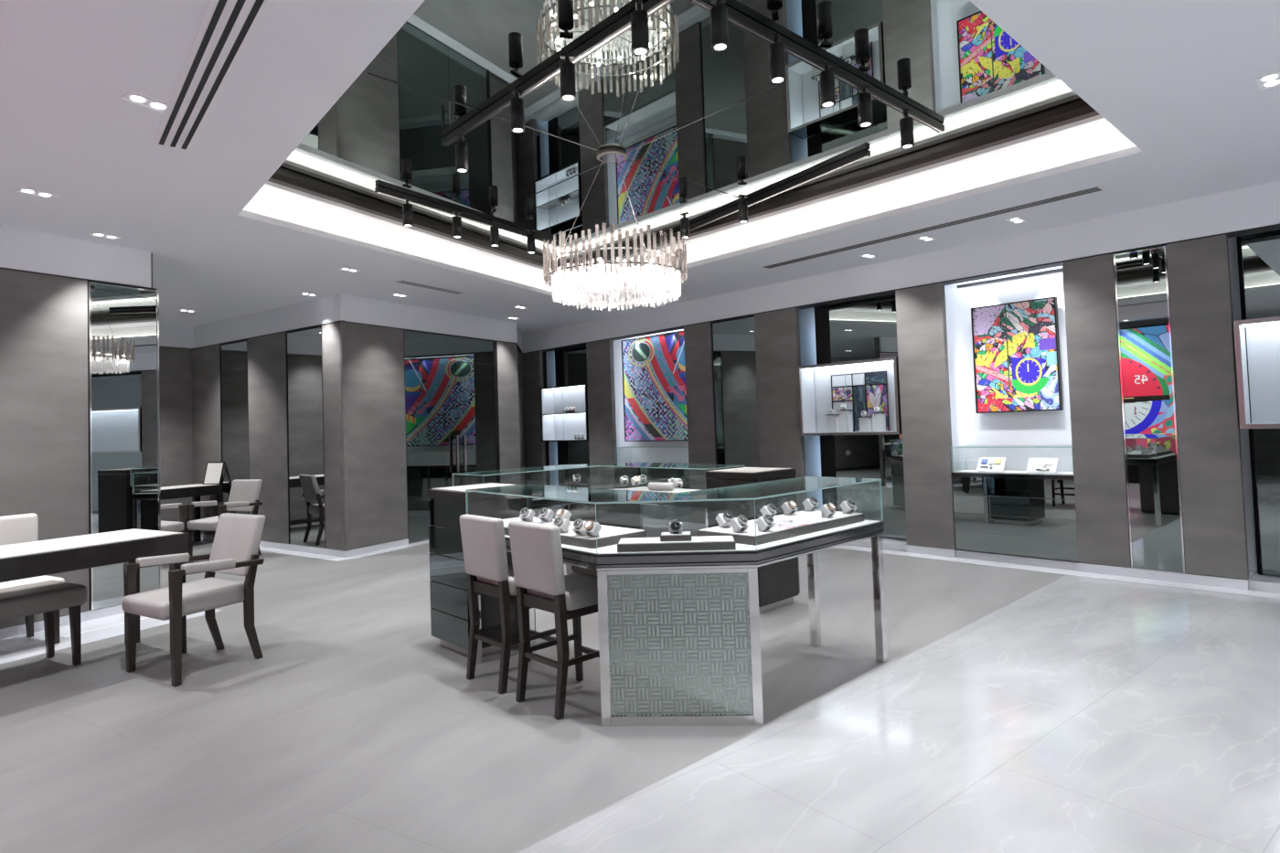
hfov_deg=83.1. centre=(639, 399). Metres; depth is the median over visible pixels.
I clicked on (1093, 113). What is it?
ceiling trim
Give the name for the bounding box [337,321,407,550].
pillar
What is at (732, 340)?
wall mirror
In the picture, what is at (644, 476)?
wristwatch
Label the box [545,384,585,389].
light
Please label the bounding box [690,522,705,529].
baseboard
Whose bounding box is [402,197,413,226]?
track spotlight
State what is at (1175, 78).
ceiling
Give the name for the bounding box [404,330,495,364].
wall
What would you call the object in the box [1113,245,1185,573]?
wall mirror
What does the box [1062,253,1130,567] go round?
pillar
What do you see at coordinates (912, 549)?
baseboard
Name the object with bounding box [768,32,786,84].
track spotlight
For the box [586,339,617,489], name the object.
pillar
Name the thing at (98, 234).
recessed light
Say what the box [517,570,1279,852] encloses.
floor
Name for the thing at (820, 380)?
display case
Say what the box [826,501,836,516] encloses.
wristwatch
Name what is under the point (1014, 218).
recessed light
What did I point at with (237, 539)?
armchair
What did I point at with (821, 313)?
trim
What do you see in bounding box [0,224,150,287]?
beam
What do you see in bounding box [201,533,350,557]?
baseboard
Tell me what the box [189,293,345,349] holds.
beam
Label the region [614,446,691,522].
cabinet
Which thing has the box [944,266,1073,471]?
display niche
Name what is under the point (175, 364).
pillar
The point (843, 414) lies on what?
plinth
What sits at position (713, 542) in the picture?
display tray
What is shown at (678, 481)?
wristwatch
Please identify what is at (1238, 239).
trim
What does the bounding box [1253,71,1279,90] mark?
recessed light
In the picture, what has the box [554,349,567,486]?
trim
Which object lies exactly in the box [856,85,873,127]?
track spotlight
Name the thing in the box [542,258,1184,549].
wall
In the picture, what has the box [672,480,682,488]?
stand
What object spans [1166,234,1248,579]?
pillar
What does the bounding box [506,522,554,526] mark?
printed sheet
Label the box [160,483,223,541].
writing desk
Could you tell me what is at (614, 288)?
chandelier
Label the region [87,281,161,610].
wall mirror
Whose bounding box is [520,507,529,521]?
wristwatch
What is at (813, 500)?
wristwatch
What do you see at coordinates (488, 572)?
bar stool
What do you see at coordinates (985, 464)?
board
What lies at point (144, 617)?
trim
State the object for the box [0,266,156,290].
trim
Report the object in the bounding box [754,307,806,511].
pillar
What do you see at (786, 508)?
stand
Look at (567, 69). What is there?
track spotlight
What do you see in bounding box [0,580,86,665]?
bench
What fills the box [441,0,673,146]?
track
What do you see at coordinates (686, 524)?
baseboard
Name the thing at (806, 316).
wall
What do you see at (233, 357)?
wall mirror
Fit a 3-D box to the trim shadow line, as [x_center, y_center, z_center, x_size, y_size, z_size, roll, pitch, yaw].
[3.261,-1.183,7.038,0.178,0.012,15.762,0,-3,-43]
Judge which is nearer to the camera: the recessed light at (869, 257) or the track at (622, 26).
the track at (622, 26)
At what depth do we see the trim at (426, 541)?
8.69 m
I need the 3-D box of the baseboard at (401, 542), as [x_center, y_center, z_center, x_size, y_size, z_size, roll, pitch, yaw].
[-3.163,1.778,8.677,0.058,0.076,0.940,-3,-2,30]
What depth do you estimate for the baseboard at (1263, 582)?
5.44 m
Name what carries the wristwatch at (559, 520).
on the stand at (564, 527)
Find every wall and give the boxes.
[91,253,152,289]
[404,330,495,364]
[516,347,525,484]
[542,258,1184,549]
[545,350,558,485]
[613,329,688,463]
[799,307,822,510]
[1227,236,1257,571]
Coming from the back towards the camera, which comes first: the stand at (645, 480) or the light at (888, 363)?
the light at (888, 363)
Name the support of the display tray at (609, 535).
on the display counter at (679, 641)
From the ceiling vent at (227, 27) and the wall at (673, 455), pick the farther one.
the wall at (673, 455)
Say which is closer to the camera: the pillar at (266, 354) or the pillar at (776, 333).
the pillar at (776, 333)
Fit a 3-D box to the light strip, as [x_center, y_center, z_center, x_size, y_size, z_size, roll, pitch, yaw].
[3.619,-1.186,7.018,0.021,0.023,1.072,0,-3,-43]
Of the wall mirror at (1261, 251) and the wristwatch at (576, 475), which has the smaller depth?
the wall mirror at (1261, 251)
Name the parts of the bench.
seat, leg, leg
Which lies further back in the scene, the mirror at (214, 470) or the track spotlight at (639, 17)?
the mirror at (214, 470)
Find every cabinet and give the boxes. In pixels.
[426,482,535,657]
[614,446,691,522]
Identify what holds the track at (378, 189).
attached to the ceiling at (947, 60)
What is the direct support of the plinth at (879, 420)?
in the display case at (820, 380)
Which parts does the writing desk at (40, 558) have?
leg, leg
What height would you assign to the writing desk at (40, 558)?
0.790 m
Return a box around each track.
[374,186,559,246]
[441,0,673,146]
[666,149,870,240]
[689,0,944,132]
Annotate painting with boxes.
[621,330,687,441]
[970,296,1063,413]
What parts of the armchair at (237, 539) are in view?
leg, armrest, leg, seat, leg, armrest, backrest, leg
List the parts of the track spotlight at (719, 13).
stem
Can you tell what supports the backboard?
in the display case at (820, 380)
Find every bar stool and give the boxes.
[459,514,557,693]
[508,520,599,720]
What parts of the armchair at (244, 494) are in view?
leg, seat, armrest, leg, armrest, backrest, leg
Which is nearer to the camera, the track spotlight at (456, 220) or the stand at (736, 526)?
the stand at (736, 526)
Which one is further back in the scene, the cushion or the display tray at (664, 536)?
the cushion
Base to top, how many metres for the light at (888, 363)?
0.008 m
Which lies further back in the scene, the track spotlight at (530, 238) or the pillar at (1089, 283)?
the track spotlight at (530, 238)
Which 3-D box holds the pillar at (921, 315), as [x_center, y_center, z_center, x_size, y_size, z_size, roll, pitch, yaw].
[2.898,0.165,7.334,0.070,2.636,0.492,0,-3,-43]
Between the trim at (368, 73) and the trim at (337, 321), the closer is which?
the trim at (368, 73)
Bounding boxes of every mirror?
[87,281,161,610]
[202,461,224,484]
[219,340,249,514]
[285,326,325,547]
[564,345,590,488]
[711,315,759,469]
[828,293,906,539]
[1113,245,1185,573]
[1240,229,1279,575]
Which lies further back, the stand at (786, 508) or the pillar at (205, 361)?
the pillar at (205, 361)
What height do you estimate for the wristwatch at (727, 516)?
0.081 m
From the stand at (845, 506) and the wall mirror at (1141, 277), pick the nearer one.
the stand at (845, 506)
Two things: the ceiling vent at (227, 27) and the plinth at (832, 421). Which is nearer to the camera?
the ceiling vent at (227, 27)
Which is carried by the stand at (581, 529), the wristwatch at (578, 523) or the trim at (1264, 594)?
the wristwatch at (578, 523)
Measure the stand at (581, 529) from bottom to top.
0.074 m
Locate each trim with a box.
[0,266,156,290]
[0,608,222,664]
[0,617,149,651]
[191,320,345,349]
[267,111,1098,270]
[337,320,516,343]
[348,540,428,558]
[367,73,764,206]
[533,511,1279,599]
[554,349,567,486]
[814,305,836,511]
[1236,235,1262,574]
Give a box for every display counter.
[465,476,887,725]
[705,467,799,614]
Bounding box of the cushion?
[647,482,674,490]
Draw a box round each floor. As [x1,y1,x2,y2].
[0,512,1071,852]
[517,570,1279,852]
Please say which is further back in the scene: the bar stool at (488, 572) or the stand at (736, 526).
the bar stool at (488, 572)
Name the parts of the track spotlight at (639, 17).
stem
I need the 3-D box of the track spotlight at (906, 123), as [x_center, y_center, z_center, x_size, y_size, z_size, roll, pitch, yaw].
[1.706,-1.732,4.619,0.081,0.229,0.081,-3,-2,17]
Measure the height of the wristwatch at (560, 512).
0.081 m
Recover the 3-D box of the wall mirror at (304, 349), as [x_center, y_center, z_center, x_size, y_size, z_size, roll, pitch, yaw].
[-4.057,0.455,8.767,0.799,2.626,0.020,-3,-2,35]
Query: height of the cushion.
0.067 m
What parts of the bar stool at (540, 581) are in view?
leg, backrest, seat rail, leg, seat, leg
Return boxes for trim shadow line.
[522,224,1279,353]
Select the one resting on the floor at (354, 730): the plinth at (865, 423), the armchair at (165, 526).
the armchair at (165, 526)
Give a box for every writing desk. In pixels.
[0,528,189,654]
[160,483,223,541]
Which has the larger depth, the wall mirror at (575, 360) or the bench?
the wall mirror at (575, 360)
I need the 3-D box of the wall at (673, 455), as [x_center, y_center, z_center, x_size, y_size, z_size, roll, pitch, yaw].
[0.282,-0.101,10.654,0.031,2.340,2.004,0,-3,-43]
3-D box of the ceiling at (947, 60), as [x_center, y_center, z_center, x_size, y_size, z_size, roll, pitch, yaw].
[-0.455,-1.808,5.471,4.203,0.030,6.121,0,-3,-42]
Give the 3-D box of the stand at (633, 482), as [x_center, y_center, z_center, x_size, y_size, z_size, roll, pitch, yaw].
[-0.043,0.782,6.889,0.075,0.077,0.073,-1,-2,-16]
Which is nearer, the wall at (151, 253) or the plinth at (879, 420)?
the wall at (151, 253)
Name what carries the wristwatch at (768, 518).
on the stand at (762, 526)
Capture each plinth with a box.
[826,415,839,432]
[838,410,853,432]
[859,416,872,431]
[872,413,885,431]
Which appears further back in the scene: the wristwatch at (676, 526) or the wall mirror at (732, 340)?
the wall mirror at (732, 340)
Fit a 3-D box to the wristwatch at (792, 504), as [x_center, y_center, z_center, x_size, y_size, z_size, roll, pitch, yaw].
[0.883,0.629,4.238,0.058,0.081,0.081,0,-3,-38]
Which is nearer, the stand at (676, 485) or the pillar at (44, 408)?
the pillar at (44, 408)
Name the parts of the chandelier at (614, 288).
crystal rod, crystal rod, crystal rod, crystal rod, crystal rod, crystal rod, crystal rod, crystal rod, crystal rod, crystal rod, crystal rod, crystal rod, crystal rod, crystal rod, crystal rod, crystal rod, mount plate, crystal rod, ring frame, ring frame, ring frame, crystal rod, crystal rod, crystal rod, crystal rod, crystal rod, crystal rod, crystal rod, crystal rod, crystal rod, crystal rod, crystal rod, crystal rod, crystal rod, crystal rod, crystal rod, crystal rod, crystal rod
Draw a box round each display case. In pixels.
[539,383,588,441]
[797,356,901,436]
[950,445,1078,561]
[1233,316,1279,428]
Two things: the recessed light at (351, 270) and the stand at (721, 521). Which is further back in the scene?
the recessed light at (351, 270)
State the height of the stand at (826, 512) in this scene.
0.074 m
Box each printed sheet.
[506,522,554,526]
[772,519,817,528]
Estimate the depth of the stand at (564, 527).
3.80 m
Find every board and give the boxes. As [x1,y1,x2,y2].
[976,457,1006,472]
[1025,458,1058,473]
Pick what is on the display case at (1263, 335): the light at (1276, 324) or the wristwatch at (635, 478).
the light at (1276, 324)
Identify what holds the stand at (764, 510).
on the display tray at (747, 537)
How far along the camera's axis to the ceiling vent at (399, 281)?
8.13 m
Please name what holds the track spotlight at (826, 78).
hanging from the track at (735, 17)
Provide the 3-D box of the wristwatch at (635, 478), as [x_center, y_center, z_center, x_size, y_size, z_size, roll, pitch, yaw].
[-0.038,0.772,6.883,0.060,0.084,0.084,-1,-2,-16]
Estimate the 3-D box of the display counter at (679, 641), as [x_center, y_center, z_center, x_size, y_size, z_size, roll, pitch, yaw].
[0.163,1.025,4.254,1.708,1.044,1.858,0,-3,-43]
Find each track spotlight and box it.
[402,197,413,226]
[452,210,461,238]
[455,134,468,172]
[490,220,499,246]
[510,88,524,133]
[526,228,535,253]
[559,53,575,101]
[630,0,649,55]
[680,212,689,238]
[710,0,728,52]
[737,194,748,223]
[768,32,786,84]
[819,62,835,107]
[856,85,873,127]
[899,108,914,149]
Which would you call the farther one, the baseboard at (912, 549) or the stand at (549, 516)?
the baseboard at (912, 549)
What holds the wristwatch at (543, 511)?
on the stand at (549, 516)
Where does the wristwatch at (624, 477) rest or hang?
on the stand at (622, 481)
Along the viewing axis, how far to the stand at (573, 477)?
7.61 m
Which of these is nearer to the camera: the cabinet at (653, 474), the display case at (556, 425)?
the cabinet at (653, 474)
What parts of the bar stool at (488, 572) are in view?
leg, backrest, seat rail, seat, leg, leg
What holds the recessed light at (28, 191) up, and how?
in the ceiling at (1175, 78)
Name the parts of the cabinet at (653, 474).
glass, drawer, drawer, drawer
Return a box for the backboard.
[831,370,889,431]
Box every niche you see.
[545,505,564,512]
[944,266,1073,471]
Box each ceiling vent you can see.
[152,0,272,151]
[394,279,466,294]
[758,185,1107,268]
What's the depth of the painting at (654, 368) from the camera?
10.59 m
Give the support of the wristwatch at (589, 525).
on the stand at (592, 531)
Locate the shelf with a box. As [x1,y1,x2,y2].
[542,412,585,415]
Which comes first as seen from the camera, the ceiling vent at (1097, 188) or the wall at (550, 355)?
the ceiling vent at (1097, 188)
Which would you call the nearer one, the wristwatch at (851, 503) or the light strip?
the wristwatch at (851, 503)
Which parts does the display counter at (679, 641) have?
leg, leg, glass, glass, pedestal frame, etched panel, leg, leg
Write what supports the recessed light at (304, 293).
in the ceiling at (1175, 78)
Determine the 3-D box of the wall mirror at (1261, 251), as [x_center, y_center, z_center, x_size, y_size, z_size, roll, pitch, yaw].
[6.182,-0.204,4.191,0.016,2.930,4.114,0,-3,-43]
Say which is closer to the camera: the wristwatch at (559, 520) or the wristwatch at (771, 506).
the wristwatch at (559, 520)
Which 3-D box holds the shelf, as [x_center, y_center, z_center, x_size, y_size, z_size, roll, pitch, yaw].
[-1.150,0.229,11.830,0.240,0.014,1.200,0,-3,-43]
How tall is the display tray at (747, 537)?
0.045 m
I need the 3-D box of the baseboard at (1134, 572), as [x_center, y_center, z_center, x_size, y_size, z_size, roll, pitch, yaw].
[4.386,1.431,6.038,0.512,0.076,1.140,0,-3,-43]
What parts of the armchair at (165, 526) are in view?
seat, leg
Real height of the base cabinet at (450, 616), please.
1.030 m
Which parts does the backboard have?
white panel, floral panel, white panel, white panel, dark panel, dark panel, floral panel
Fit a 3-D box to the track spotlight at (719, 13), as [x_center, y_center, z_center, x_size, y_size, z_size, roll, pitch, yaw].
[0.365,-1.733,3.321,0.081,0.229,0.081,-2,-2,-6]
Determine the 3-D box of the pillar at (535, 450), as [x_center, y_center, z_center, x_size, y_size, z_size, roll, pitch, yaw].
[-1.867,0.508,12.471,0.070,2.636,0.673,0,-3,-43]
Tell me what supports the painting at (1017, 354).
attached to the display niche at (969, 427)
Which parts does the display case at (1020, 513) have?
glass, drawer, drawer, drawer, drawer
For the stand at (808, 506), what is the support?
on the display tray at (747, 537)
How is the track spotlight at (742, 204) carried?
hanging from the track at (865, 154)
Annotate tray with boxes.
[502,516,646,548]
[617,535,735,552]
[618,486,698,493]
[660,531,691,541]
[697,510,863,545]
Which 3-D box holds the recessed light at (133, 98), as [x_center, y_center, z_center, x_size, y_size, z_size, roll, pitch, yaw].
[-2.379,-1.436,3.494,0.110,0.004,0.200,-3,-2,30]
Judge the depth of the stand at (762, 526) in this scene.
3.62 m
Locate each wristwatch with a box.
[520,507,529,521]
[539,507,547,521]
[553,516,563,532]
[555,508,565,516]
[573,518,583,534]
[574,473,580,480]
[583,520,594,535]
[621,475,628,483]
[633,476,639,485]
[640,474,646,482]
[670,519,682,533]
[675,478,682,487]
[722,511,732,526]
[737,514,747,531]
[762,513,773,530]
[767,503,776,517]
[788,500,797,513]
[809,496,818,510]
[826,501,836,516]
[846,499,856,512]
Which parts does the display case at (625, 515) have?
glass, glass, pedestal frame, leg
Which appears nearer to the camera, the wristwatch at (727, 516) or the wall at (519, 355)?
the wristwatch at (727, 516)
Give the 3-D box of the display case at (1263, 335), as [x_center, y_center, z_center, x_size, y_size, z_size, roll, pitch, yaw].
[5.469,-0.249,4.701,0.310,0.824,2.431,0,-3,-43]
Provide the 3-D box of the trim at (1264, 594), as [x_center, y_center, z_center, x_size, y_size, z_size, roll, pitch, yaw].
[3.205,1.534,6.805,0.202,0.002,15.762,0,-3,-43]
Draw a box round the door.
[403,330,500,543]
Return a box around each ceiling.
[0,0,1279,335]
[275,0,1088,266]
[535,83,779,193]
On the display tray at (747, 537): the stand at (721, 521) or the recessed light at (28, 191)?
the stand at (721, 521)
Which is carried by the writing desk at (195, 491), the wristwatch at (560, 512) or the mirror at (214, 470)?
the mirror at (214, 470)
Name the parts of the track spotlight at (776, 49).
stem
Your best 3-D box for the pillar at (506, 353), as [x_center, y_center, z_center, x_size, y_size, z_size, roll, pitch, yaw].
[-1.986,0.455,10.879,0.050,2.636,0.463,-3,-2,30]
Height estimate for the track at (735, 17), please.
0.046 m
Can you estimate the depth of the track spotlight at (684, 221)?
6.66 m
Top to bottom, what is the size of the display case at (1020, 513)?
1.001 m
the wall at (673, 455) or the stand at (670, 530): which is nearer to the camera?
the stand at (670, 530)
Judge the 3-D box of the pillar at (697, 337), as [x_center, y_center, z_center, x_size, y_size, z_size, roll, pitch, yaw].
[0.819,0.315,9.575,0.070,2.636,0.465,0,-3,-43]
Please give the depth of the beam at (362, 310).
9.43 m
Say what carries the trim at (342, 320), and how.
attached to the wall
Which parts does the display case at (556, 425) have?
glass door, panel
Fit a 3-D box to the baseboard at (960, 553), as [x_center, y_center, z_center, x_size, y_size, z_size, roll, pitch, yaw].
[3.647,1.488,6.866,0.470,0.070,1.080,0,-3,-43]
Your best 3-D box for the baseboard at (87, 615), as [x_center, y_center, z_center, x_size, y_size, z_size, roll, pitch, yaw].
[-6.448,1.656,2.119,0.060,0.076,9.342,-3,-2,30]
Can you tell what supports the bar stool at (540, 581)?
on the floor at (354, 730)
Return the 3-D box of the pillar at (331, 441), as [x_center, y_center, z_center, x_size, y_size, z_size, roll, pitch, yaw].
[-3.557,0.421,8.436,0.397,2.636,0.050,-3,-2,35]
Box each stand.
[519,509,535,522]
[538,509,554,522]
[554,510,571,521]
[554,518,571,533]
[572,474,580,481]
[572,521,586,535]
[583,522,602,536]
[619,476,629,484]
[630,477,639,485]
[638,475,647,483]
[669,522,682,533]
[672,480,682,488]
[715,512,732,527]
[729,517,748,532]
[755,515,774,531]
[759,505,777,516]
[780,501,798,514]
[802,498,818,511]
[819,503,836,517]
[840,501,857,513]
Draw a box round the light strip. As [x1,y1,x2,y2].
[956,267,1062,287]
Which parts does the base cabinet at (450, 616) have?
drawer, drawer, drawer, drawer, drawer, worktop frame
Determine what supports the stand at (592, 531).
on the display tray at (609, 535)
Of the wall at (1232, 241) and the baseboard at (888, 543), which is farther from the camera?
the baseboard at (888, 543)
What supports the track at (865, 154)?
attached to the ceiling at (947, 60)
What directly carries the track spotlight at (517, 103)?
hanging from the track at (622, 26)
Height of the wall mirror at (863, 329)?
2.930 m
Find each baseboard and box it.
[0,604,124,639]
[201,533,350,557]
[341,538,408,557]
[642,516,691,527]
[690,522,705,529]
[845,536,906,551]
[906,544,956,557]
[956,549,1078,570]
[1077,562,1257,590]
[1248,572,1279,593]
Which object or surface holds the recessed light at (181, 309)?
in the ceiling at (1175, 78)
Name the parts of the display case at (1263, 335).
panel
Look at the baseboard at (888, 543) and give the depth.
7.71 m
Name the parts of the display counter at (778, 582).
worktop frame, drawer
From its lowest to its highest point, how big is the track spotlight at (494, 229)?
0.229 m
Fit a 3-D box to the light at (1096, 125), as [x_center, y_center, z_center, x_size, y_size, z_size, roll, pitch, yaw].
[-0.494,-1.730,5.506,4.714,0.120,6.735,0,-3,-42]
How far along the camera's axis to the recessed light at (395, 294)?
8.59 m
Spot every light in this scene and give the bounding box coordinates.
[13,187,58,199]
[86,232,121,240]
[118,91,173,113]
[176,309,197,312]
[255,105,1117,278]
[298,292,318,296]
[337,266,361,272]
[389,293,408,297]
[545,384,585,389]
[801,360,893,370]
[859,253,878,258]
[916,235,937,242]
[1005,216,1027,223]
[1241,320,1279,327]
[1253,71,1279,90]
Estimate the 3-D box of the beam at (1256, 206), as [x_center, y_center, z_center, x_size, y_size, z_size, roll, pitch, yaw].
[4.612,-1.443,5.577,0.207,0.312,19.762,0,-3,-43]
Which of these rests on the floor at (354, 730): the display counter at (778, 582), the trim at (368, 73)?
the display counter at (778, 582)
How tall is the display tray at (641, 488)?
0.025 m
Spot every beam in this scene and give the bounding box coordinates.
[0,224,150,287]
[159,322,193,349]
[189,293,345,349]
[333,293,517,342]
[521,181,1279,353]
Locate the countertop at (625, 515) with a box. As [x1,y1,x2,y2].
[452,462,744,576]
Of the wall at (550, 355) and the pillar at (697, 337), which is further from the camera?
the wall at (550, 355)
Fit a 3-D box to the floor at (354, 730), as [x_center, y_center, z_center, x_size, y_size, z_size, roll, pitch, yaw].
[-3.664,1.890,10.278,27.732,0.001,27.389,-2,-2,0]
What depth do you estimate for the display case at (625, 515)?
6.66 m
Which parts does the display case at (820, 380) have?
glass door, panel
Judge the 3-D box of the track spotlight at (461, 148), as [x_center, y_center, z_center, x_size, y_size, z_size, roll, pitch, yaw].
[-1.181,-1.629,4.783,0.081,0.229,0.081,-2,-2,-2]
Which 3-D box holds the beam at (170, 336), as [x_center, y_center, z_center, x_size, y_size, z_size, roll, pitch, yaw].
[-8.062,-0.940,7.736,0.191,0.312,7.426,-3,-2,30]
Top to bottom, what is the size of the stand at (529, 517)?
0.074 m
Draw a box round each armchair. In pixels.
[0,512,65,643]
[121,512,265,686]
[160,502,186,553]
[185,479,262,555]
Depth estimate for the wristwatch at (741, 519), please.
3.61 m
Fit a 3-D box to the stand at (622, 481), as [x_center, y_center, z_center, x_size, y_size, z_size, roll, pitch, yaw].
[-0.155,0.793,7.074,0.075,0.077,0.073,-1,-2,-16]
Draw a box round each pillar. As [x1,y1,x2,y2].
[0,268,89,629]
[159,347,192,532]
[191,344,221,534]
[247,331,288,543]
[321,321,349,550]
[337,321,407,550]
[495,341,521,484]
[522,351,546,485]
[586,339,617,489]
[683,321,715,523]
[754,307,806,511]
[895,282,955,549]
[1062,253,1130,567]
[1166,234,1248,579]
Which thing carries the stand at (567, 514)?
on the display tray at (609, 535)
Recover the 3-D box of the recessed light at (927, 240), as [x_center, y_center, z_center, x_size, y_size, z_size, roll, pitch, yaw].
[2.654,-1.491,6.698,0.200,0.004,0.110,0,-3,-43]
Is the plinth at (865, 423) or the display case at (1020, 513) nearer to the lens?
the display case at (1020, 513)
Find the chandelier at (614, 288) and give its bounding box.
[542,148,687,310]
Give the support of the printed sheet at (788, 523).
in the display tray at (747, 537)

